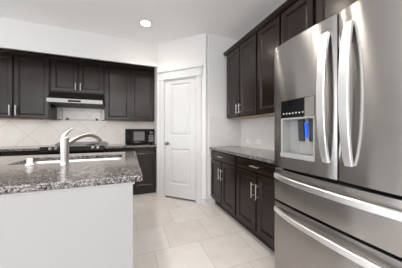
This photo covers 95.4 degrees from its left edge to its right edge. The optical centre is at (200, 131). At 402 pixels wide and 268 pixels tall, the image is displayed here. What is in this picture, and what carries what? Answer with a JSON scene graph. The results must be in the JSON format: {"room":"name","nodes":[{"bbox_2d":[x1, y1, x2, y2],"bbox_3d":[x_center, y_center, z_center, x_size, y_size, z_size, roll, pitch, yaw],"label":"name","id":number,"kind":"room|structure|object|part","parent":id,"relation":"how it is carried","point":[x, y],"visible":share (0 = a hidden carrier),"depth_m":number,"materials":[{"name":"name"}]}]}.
{"room":"kitchen","nodes":[
{"label":"kitchen","id":0,"kind":"room"},
{"bbox_2d":[3,48,149,66],"bbox_3d":[-3.300,-1.425,2.916,4.964,0.295,0.372,0,0,-21],"label":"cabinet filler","id":1,"kind":"structure","parent":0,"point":[3,48],"depth_m":3.13,"materials":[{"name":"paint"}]},
{"bbox_2d":[0,0,286,43],"bbox_3d":[-1.814,-1.633,0.930,6.593,0.120,5.450,0,0,-21],"label":"ceiling","id":2,"kind":"structure","parent":0,"point":[171,20],"depth_m":2.51,"materials":[{"name":"paint"}]},
{"bbox_2d":[0,17,156,66],"bbox_3d":[-3.166,-1.367,2.571,4.964,0.411,0.368,0,0,-21],"label":"soffit","id":3,"kind":"structure","parent":2,"relation":"attached to","point":[14,34],"depth_m":2.84,"materials":[{"name":"paint"}]},
{"bbox_2d":[139,19,151,26],"bbox_3d":[-0.805,-1.568,2.659,0.176,0.010,0.176,0,0,-21],"label":"recessed light","id":4,"kind":"object","parent":2,"relation":"in","point":[146,23],"visible":1,"depth_m":2.66,"materials":[{"name":"white paint"}]},
{"bbox_2d":[153,67,156,193],"bbox_3d":[-0.878,-0.202,3.688,0.110,2.743,0.690,0,0,-21],"label":"wall","id":5,"kind":"structure","parent":0,"point":[155,69],"depth_m":3.55,"materials":[{"name":"paint"}]},
{"bbox_2d":[157,33,207,197],"bbox_3d":[-0.333,-0.202,3.164,1.030,2.743,0.110,0,0,23],"label":"wall","id":6,"kind":"structure","parent":0,"point":[190,51],"depth_m":3.02,"materials":[{"name":"paint"}]},
{"bbox_2d":[164,77,195,199],"bbox_3d":[-0.366,0.127,3.112,0.611,2.026,0.101,0,0,23],"label":"door","id":7,"kind":"structure","parent":6,"relation":"in","point":[180,95],"depth_m":3.13,"materials":[{"name":"white paint"}]},
{"bbox_3d":[-0.357,-0.370,3.144,0.378,0.900,0.033,0,0,23],"label":"panel","id":8,"kind":"part","parent":7,"relation":"part of","materials":[{"name":"white paint"}]},
{"bbox_3d":[-0.357,0.608,3.144,0.378,0.615,0.033,0,0,23],"label":"panel","id":9,"kind":"part","parent":7,"relation":"part of","materials":[{"name":"white paint"}]},
{"bbox_2d":[157,65,202,203],"bbox_3d":[-0.356,0.056,3.147,0.878,2.228,0.140,0,0,23],"label":"trim","id":10,"kind":"structure","parent":6,"relation":"attached to","point":[191,71],"depth_m":3.06,"materials":[{"name":"white paint"}]},
{"bbox_2d":[157,190,205,203],"bbox_3d":[-0.357,1.117,3.107,0.936,0.105,0.016,0,0,23],"label":"baseboard","id":11,"kind":"structure","parent":6,"relation":"attached to","point":[203,200],"depth_m":2.94,"materials":[{"name":"white paint"}]},
{"bbox_2d":[133,192,274,267],"bbox_3d":[-1.280,1.230,-0.444,6.593,0.120,8.400,0,0,-21],"label":"floor","id":12,"kind":"structure","parent":0,"point":[168,231],"depth_m":1.99,"materials":[{"name":"tile"}]},
{"bbox_2d":[0,150,40,155],"bbox_3d":[-2.985,0.731,2.889,0.929,0.877,0.648,0,0,-21],"label":"base cabinet","id":13,"kind":"object","parent":12,"relation":"on","point":[6,153],"visible":0.07,"depth_m":2.70,"materials":[{"name":"brown wood"}]},
{"bbox_2d":[0,145,48,151],"bbox_3d":[-2.992,0.274,2.884,0.954,0.035,0.634,0,0,-21],"label":"countertop","id":14,"kind":"structure","parent":13,"relation":"on","point":[2,148],"depth_m":2.73,"materials":[{"name":"stone"}]},
{"bbox_2d":[0,182,134,267],"bbox_3d":[-1.825,0.732,1.196,2.586,0.876,1.327,0,0,-21],"label":"kitchen island","id":15,"kind":"object","parent":12,"relation":"on","point":[87,226],"visible":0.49,"depth_m":0.94,"materials":[{"name":"paint"}]},
{"bbox_3d":[-1.610,0.300,0.644,2.586,0.012,0.122,0,0,-21],"label":"trim","id":16,"kind":"part","parent":15,"relation":"part of","materials":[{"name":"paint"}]},
{"bbox_2d":[0,151,142,194],"bbox_3d":[-1.830,0.274,1.214,2.669,0.036,1.360,0,0,-21],"label":"island countertop","id":17,"kind":"structure","parent":15,"relation":"on","point":[15,177],"depth_m":1.16,"materials":[{"name":"stone"}]},
{"bbox_2d":[25,158,33,165],"bbox_3d":[-1.279,0.229,1.364,0.052,0.053,0.052,0,0,-21],"label":"air gap cap","id":18,"kind":"object","parent":17,"relation":"on","point":[29,161],"visible":1,"depth_m":1.35,"materials":[{"name":"white plastic"}]},
{"bbox_2d":[33,157,121,163],"bbox_3d":[-1.169,0.390,1.708,0.846,0.196,0.456,0,0,-21],"label":"sink","id":19,"kind":"object","parent":17,"relation":"in","point":[98,159],"visible":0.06,"depth_m":1.89,"materials":[{"name":"white ceramic"}]},
{"bbox_2d":[59,128,101,165],"bbox_3d":[-0.982,0.113,1.532,0.064,0.285,0.365,0,0,21],"label":"faucet","id":20,"kind":"object","parent":17,"relation":"on","point":[65,142],"visible":1,"depth_m":1.38,"materials":[{"name":"silver metal"}]},
{"bbox_3d":[-1.026,0.015,1.394,0.092,0.089,0.030,0,0,-29],"label":"handle","id":21,"kind":"part","parent":20,"relation":"part of","materials":[{"name":"silver metal"}]},
{"bbox_3d":[-0.984,0.071,1.546,0.042,0.105,0.329,0,0,19],"label":"spout","id":22,"kind":"part","parent":20,"relation":"part of","materials":[{"name":"silver metal"}]},
{"bbox_2d":[39,141,107,154],"bbox_3d":[-2.132,0.676,3.182,0.864,0.948,0.699,0,0,-21],"label":"range","id":23,"kind":"object","parent":12,"relation":"on","point":[76,147],"visible":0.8,"depth_m":2.96,"materials":[{"name":"black metal"}]},
{"bbox_3d":[-2.028,0.283,2.916,0.864,0.083,0.075,0,0,-21],"label":"control panel","id":24,"kind":"part","parent":23,"relation":"part of","materials":[{"name":"black metal"}]},
{"bbox_3d":[-2.034,0.667,2.930,0.846,0.665,0.042,0,0,-21],"label":"oven door","id":25,"kind":"part","parent":23,"relation":"part of","materials":[{"name":"black"}]},
{"bbox_2d":[44,143,107,146],"bbox_3d":[-2.143,0.247,3.211,0.864,0.014,0.638,0,0,-21],"label":"cooktop","id":26,"kind":"object","parent":23,"relation":"in","point":[57,144],"depth_m":3.07,"materials":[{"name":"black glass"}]},
{"bbox_3d":[-2.245,0.221,3.473,0.858,0.038,0.074,0,0,-21],"label":"vent trim","id":27,"kind":"part","parent":23,"relation":"part of","materials":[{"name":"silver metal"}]},
{"bbox_2d":[105,147,155,194],"bbox_3d":[-1.339,0.731,3.530,0.857,0.877,0.648,0,0,-21],"label":"base cabinet","id":28,"kind":"object","parent":12,"relation":"on","point":[146,156],"visible":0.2,"depth_m":3.36,"materials":[{"name":"brown wood"}]},
{"bbox_2d":[104,143,156,147],"bbox_3d":[-1.339,0.274,3.526,0.861,0.035,0.634,0,0,-21],"label":"countertop","id":29,"kind":"structure","parent":28,"relation":"on","point":[148,144],"depth_m":3.27,"materials":[{"name":"stone"}]},
{"bbox_2d":[125,129,153,144],"bbox_3d":[-1.238,0.106,3.691,0.535,0.298,0.343,0,0,-21],"label":"microwave oven","id":30,"kind":"object","parent":29,"relation":"on","point":[132,136],"visible":1,"depth_m":3.53,"materials":[{"name":"black"}]},
{"bbox_3d":[-0.994,0.100,3.614,0.132,0.278,0.016,0,0,-21],"label":"control panel","id":31,"kind":"part","parent":30,"relation":"part of","materials":[{"name":"black plastic"}]},
{"bbox_3d":[-1.238,0.367,3.272,0.829,0.122,0.020,0,0,-21],"label":"drawer","id":32,"kind":"part","parent":28,"relation":"part of","materials":[{"name":"brown wood"}]},
{"bbox_3d":[-1.040,0.746,3.349,0.404,0.599,0.020,0,0,-21],"label":"door","id":33,"kind":"part","parent":28,"relation":"part of","materials":[{"name":"brown wood"}]},
{"bbox_2d":[211,150,241,224],"bbox_3d":[0.541,0.731,2.702,0.616,0.877,0.751,0,0,-21],"label":"base cabinet","id":34,"kind":"object","parent":12,"relation":"on","point":[223,165],"visible":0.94,"depth_m":2.53,"materials":[{"name":"brown wood"}]},
{"bbox_3d":[0.230,0.746,2.781,0.020,0.599,0.350,0,0,-21],"label":"door","id":35,"kind":"part","parent":34,"relation":"part of","materials":[{"name":"brown wood"}]},
{"bbox_3d":[0.298,0.367,2.607,0.020,0.122,0.723,0,0,-21],"label":"drawer","id":36,"kind":"part","parent":34,"relation":"part of","materials":[{"name":"brown wood"}]},
{"bbox_3d":[0.365,0.746,2.434,0.020,0.599,0.350,0,0,-21],"label":"door","id":37,"kind":"part","parent":34,"relation":"part of","materials":[{"name":"brown wood"}]},
{"bbox_2d":[236,156,278,252],"bbox_3d":[0.820,0.731,1.986,0.616,0.877,0.775,0,0,-21],"label":"base cabinet","id":38,"kind":"object","parent":12,"relation":"on","point":[255,187],"visible":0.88,"depth_m":1.88,"materials":[{"name":"brown wood"}]},
{"bbox_2d":[209,146,273,163],"bbox_3d":[0.689,0.274,2.322,0.595,0.035,1.549,0,0,-21],"label":"countertop","id":39,"kind":"structure","parent":38,"relation":"on","point":[264,155],"depth_m":2.23,"materials":[{"name":"stone"}]},
{"bbox_3d":[0.507,0.746,2.071,0.020,0.599,0.362,0,0,-21],"label":"door","id":40,"kind":"part","parent":38,"relation":"part of","materials":[{"name":"brown wood"}]},
{"bbox_3d":[0.576,0.367,1.892,0.020,0.122,0.747,0,0,-21],"label":"drawer","id":41,"kind":"part","parent":38,"relation":"part of","materials":[{"name":"brown wood"}]},
{"bbox_3d":[0.646,0.746,1.712,0.020,0.599,0.362,0,0,-21],"label":"door","id":42,"kind":"part","parent":38,"relation":"part of","materials":[{"name":"brown wood"}]},
{"bbox_2d":[274,0,401,267],"bbox_3d":[1.036,0.259,1.098,0.822,1.821,0.916,0,0,-21],"label":"refrigerator","id":43,"kind":"object","parent":12,"relation":"on","point":[338,81],"visible":1,"depth_m":0.93,"materials":[{"name":"silver metal"}]},
{"bbox_3d":[0.653,-0.151,1.253,0.084,0.119,0.189,0,0,-21],"label":"display panel","id":44,"kind":"part","parent":43,"relation":"part of","materials":[{"name":"black plastic"}]},
{"bbox_3d":[0.680,-0.184,1.206,0.098,0.892,0.457,0,0,-21],"label":"door","id":45,"kind":"part","parent":43,"relation":"part of","materials":[{"name":"silver metal"}]},
{"bbox_3d":[0.700,-0.151,1.133,0.084,0.119,0.063,0,0,-21],"label":"panel","id":46,"kind":"part","parent":43,"relation":"part of","materials":[{"name":"grey metal"}]},
{"bbox_3d":[0.679,-0.185,1.013,0.064,0.722,0.045,0,0,-21],"label":"handle","id":47,"kind":"part","parent":43,"relation":"part of","materials":[{"name":"silver metal"}]},
{"bbox_3d":[0.693,0.582,0.965,0.085,0.036,0.880,0,0,-21],"label":"handle","id":48,"kind":"part","parent":43,"relation":"part of","materials":[{"name":"silver metal"}]},
{"bbox_3d":[0.761,0.811,0.991,0.103,0.558,0.916,0,0,-21],"label":"freezer drawer","id":49,"kind":"part","parent":43,"relation":"part of","materials":[{"name":"silver metal"}]},
{"bbox_3d":[0.761,0.399,0.991,0.103,0.233,0.916,0,0,-21],"label":"freezer drawer","id":50,"kind":"part","parent":43,"relation":"part of","materials":[{"name":"silver metal"}]},
{"bbox_3d":[0.693,0.332,0.965,0.085,0.036,0.880,0,0,-21],"label":"handle","id":51,"kind":"part","parent":43,"relation":"part of","materials":[{"name":"silver metal"}]},
{"bbox_3d":[0.720,-0.185,0.906,0.064,0.722,0.045,0,0,-21],"label":"handle","id":52,"kind":"part","parent":43,"relation":"part of","materials":[{"name":"silver metal"}]},
{"bbox_3d":[0.848,-0.184,0.775,0.098,0.892,0.451,0,0,-21],"label":"door","id":53,"kind":"part","parent":43,"relation":"part of","materials":[{"name":"silver metal"}]},
{"bbox_2d":[208,34,238,202],"bbox_3d":[0.388,-0.202,3.107,0.610,2.743,0.110,0,0,-21],"label":"wall","id":54,"kind":"structure","parent":0,"point":[217,45],"depth_m":3.00,"materials":[{"name":"paint"}]},
{"bbox_2d":[206,197,210,204],"bbox_3d":[0.119,1.117,2.936,0.077,0.105,0.014,0,0,-21],"label":"baseboard","id":55,"kind":"structure","parent":54,"relation":"attached to","point":[208,199],"depth_m":2.93,"materials":[{"name":"white paint"}]},
{"bbox_2d":[209,117,240,146],"bbox_3d":[0.407,0.010,3.050,0.596,0.490,0.010,0,0,-21],"label":"backsplash","id":56,"kind":"structure","parent":54,"relation":"attached to","point":[223,132],"depth_m":3.04,"materials":[{"name":"tile"}]},
{"bbox_3d":[-2.775,-0.202,3.400,6.593,2.743,0.150,0,0,-21],"label":"wall","id":57,"kind":"structure","parent":0,"visible":0},
{"bbox_2d":[0,52,56,119],"bbox_3d":[-3.021,-0.715,3.026,0.940,1.030,0.366,0,0,-21],"label":"upper cabinet","id":58,"kind":"object","parent":57,"relation":"attached to","point":[25,80],"visible":1,"depth_m":2.96,"materials":[{"name":"brown wood"}]},
{"bbox_3d":[-3.190,-0.716,2.815,0.445,1.004,0.020,0,0,-21],"label":"door","id":59,"kind":"part","parent":58,"relation":"part of","materials":[{"name":"brown wood"}]},
{"bbox_3d":[-3.035,-0.202,3.061,0.904,0.004,0.288,0,0,-21],"label":"panel","id":60,"kind":"part","parent":58,"relation":"part of","materials":[{"name":"brown wood"}]},
{"bbox_3d":[-2.754,-0.716,2.984,0.445,1.004,0.020,0,0,-21],"label":"door","id":61,"kind":"part","parent":58,"relation":"part of","materials":[{"name":"brown wood"}]},
{"bbox_2d":[0,48,154,69],"bbox_3d":[-2.170,-1.254,3.193,2.650,0.045,0.056,0,0,-21],"label":"crown molding","id":62,"kind":"structure","parent":58,"relation":"attached to","point":[2,50],"depth_m":3.16,"materials":[{"name":"brown wood"}]},
{"bbox_2d":[0,107,152,145],"bbox_3d":[-2.760,-0.247,3.320,3.663,1.005,0.010,0,0,-21],"label":"backsplash","id":63,"kind":"structure","parent":57,"relation":"attached to","point":[28,132],"depth_m":3.36,"materials":[{"name":"tile"}]},
{"bbox_2d":[10,139,18,142],"bbox_3d":[-3.205,0.170,3.137,0.120,0.074,0.008,0,0,-21],"label":"wall outlet","id":64,"kind":"object","parent":63,"relation":"attached to","point":[11,140],"visible":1,"depth_m":3.14,"materials":[{"name":"white plastic"}]},
{"bbox_2d":[57,107,104,120],"bbox_3d":[-2.273,-0.419,3.498,0.780,0.432,0.013,0,0,-21],"label":"tile inset","id":65,"kind":"structure","parent":63,"relation":"attached to","point":[79,114],"depth_m":3.50,"materials":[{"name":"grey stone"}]},
{"bbox_2d":[51,58,103,94],"bbox_3d":[-2.206,-0.951,3.344,0.796,0.558,0.366,0,0,-21],"label":"upper cabinet","id":66,"kind":"object","parent":57,"relation":"attached to","point":[66,75],"visible":0.94,"depth_m":3.20,"materials":[{"name":"brown wood"}]},
{"bbox_3d":[-2.341,-0.952,3.145,0.373,0.532,0.020,0,0,-21],"label":"door","id":67,"kind":"part","parent":66,"relation":"part of","materials":[{"name":"brown wood"}]},
{"bbox_2d":[46,91,103,108],"bbox_3d":[-2.176,-0.553,3.276,0.797,0.234,0.492,0,0,-21],"label":"range hood","id":68,"kind":"object","parent":66,"relation":"attached to","point":[58,99],"visible":0.97,"depth_m":3.13,"materials":[{"name":"grey metal"}]},
{"bbox_3d":[-1.972,-0.952,3.289,0.373,0.532,0.020,0,0,-21],"label":"door","id":69,"kind":"part","parent":66,"relation":"part of","materials":[{"name":"brown wood"}]},
{"bbox_2d":[104,65,153,121],"bbox_3d":[-1.416,-0.715,3.671,0.899,1.030,0.329,0,0,-21],"label":"upper cabinet","id":70,"kind":"object","parent":57,"relation":"attached to","point":[128,92],"visible":1,"depth_m":3.50,"materials":[{"name":"brown wood"}]},
{"bbox_3d":[-1.568,-0.716,3.446,0.424,1.004,0.020,0,0,-21],"label":"door","id":71,"kind":"part","parent":70,"relation":"part of","materials":[{"name":"brown wood"}]},
{"bbox_3d":[-1.423,-0.202,3.688,0.863,0.004,0.288,0,0,-21],"label":"panel","id":72,"kind":"part","parent":70,"relation":"part of","materials":[{"name":"brown wood"}]},
{"bbox_3d":[-1.152,-0.716,3.608,0.424,1.004,0.020,0,0,-21],"label":"door","id":73,"kind":"part","parent":70,"relation":"part of","materials":[{"name":"brown wood"}]},
{"bbox_3d":[1.723,-1.330,0.724,0.150,5.000,8.100,0,0,-21],"label":"wall","id":74,"kind":"structure","parent":0,"visible":0},
{"bbox_2d":[227,32,273,118],"bbox_3d":[0.685,-0.715,2.671,0.369,1.030,0.759,0,0,-21],"label":"upper cabinet","id":75,"kind":"object","parent":74,"relation":"attached to","point":[242,63],"visible":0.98,"depth_m":2.54,"materials":[{"name":"brown wood"}]},
{"bbox_3d":[0.489,-0.716,2.797,0.020,1.004,0.354,0,0,-21],"label":"door","id":76,"kind":"part","parent":75,"relation":"part of","materials":[{"name":"brown wood"}]},
{"bbox_3d":[0.626,-0.716,2.446,0.020,1.004,0.354,0,0,-21],"label":"door","id":77,"kind":"part","parent":75,"relation":"part of","materials":[{"name":"brown wood"}]},
{"bbox_3d":[0.720,-0.202,2.685,0.291,0.004,0.723,0,0,-21],"label":"panel","id":78,"kind":"part","parent":75,"relation":"part of","materials":[{"name":"brown wood"}]},
{"bbox_2d":[241,116,273,149],"bbox_3d":[0.974,0.013,2.428,0.010,0.485,1.579,0,0,-21],"label":"backsplash","id":79,"kind":"structure","parent":74,"relation":"attached to","point":[262,128],"depth_m":2.72,"materials":[{"name":"tile"}]},
{"bbox_2d":[256,139,261,144],"bbox_3d":[0.858,0.158,2.700,0.008,0.074,0.120,0,0,-21],"label":"wall outlet","id":80,"kind":"object","parent":79,"relation":"attached to","point":[258,141],"visible":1,"depth_m":2.69,"materials":[{"name":"white plastic"}]},
{"bbox_2d":[258,0,315,114],"bbox_3d":[0.962,-0.715,1.961,0.369,1.030,0.755,0,0,-21],"label":"upper cabinet","id":81,"kind":"object","parent":74,"relation":"attached to","point":[301,16],"visible":0.25,"depth_m":2.01,"materials":[{"name":"brown wood"}]},
{"bbox_3d":[0.766,-0.716,2.086,0.020,1.004,0.352,0,0,-21],"label":"door","id":82,"kind":"part","parent":81,"relation":"part of","materials":[{"name":"brown wood"}]},
{"bbox_3d":[0.902,-0.716,1.737,0.020,1.004,0.352,0,0,-21],"label":"door","id":83,"kind":"part","parent":81,"relation":"part of","materials":[{"name":"brown wood"}]},
{"bbox_2d":[316,0,357,23],"bbox_3d":[1.270,-0.960,1.169,0.369,0.540,0.935,0,0,-21],"label":"upper cabinet","id":84,"kind":"object","parent":74,"relation":"attached to","point":[325,9],"visible":0.06,"depth_m":1.45,"materials":[{"name":"brown wood"}]},
{"bbox_2d":[223,0,297,55],"bbox_3d":[0.984,-1.254,1.906,0.366,0.045,2.520,0,0,-21],"label":"crown molding","id":85,"kind":"structure","parent":84,"relation":"attached to","point":[288,3],"depth_m":2.13,"materials":[{"name":"brown wood"}]}
]}

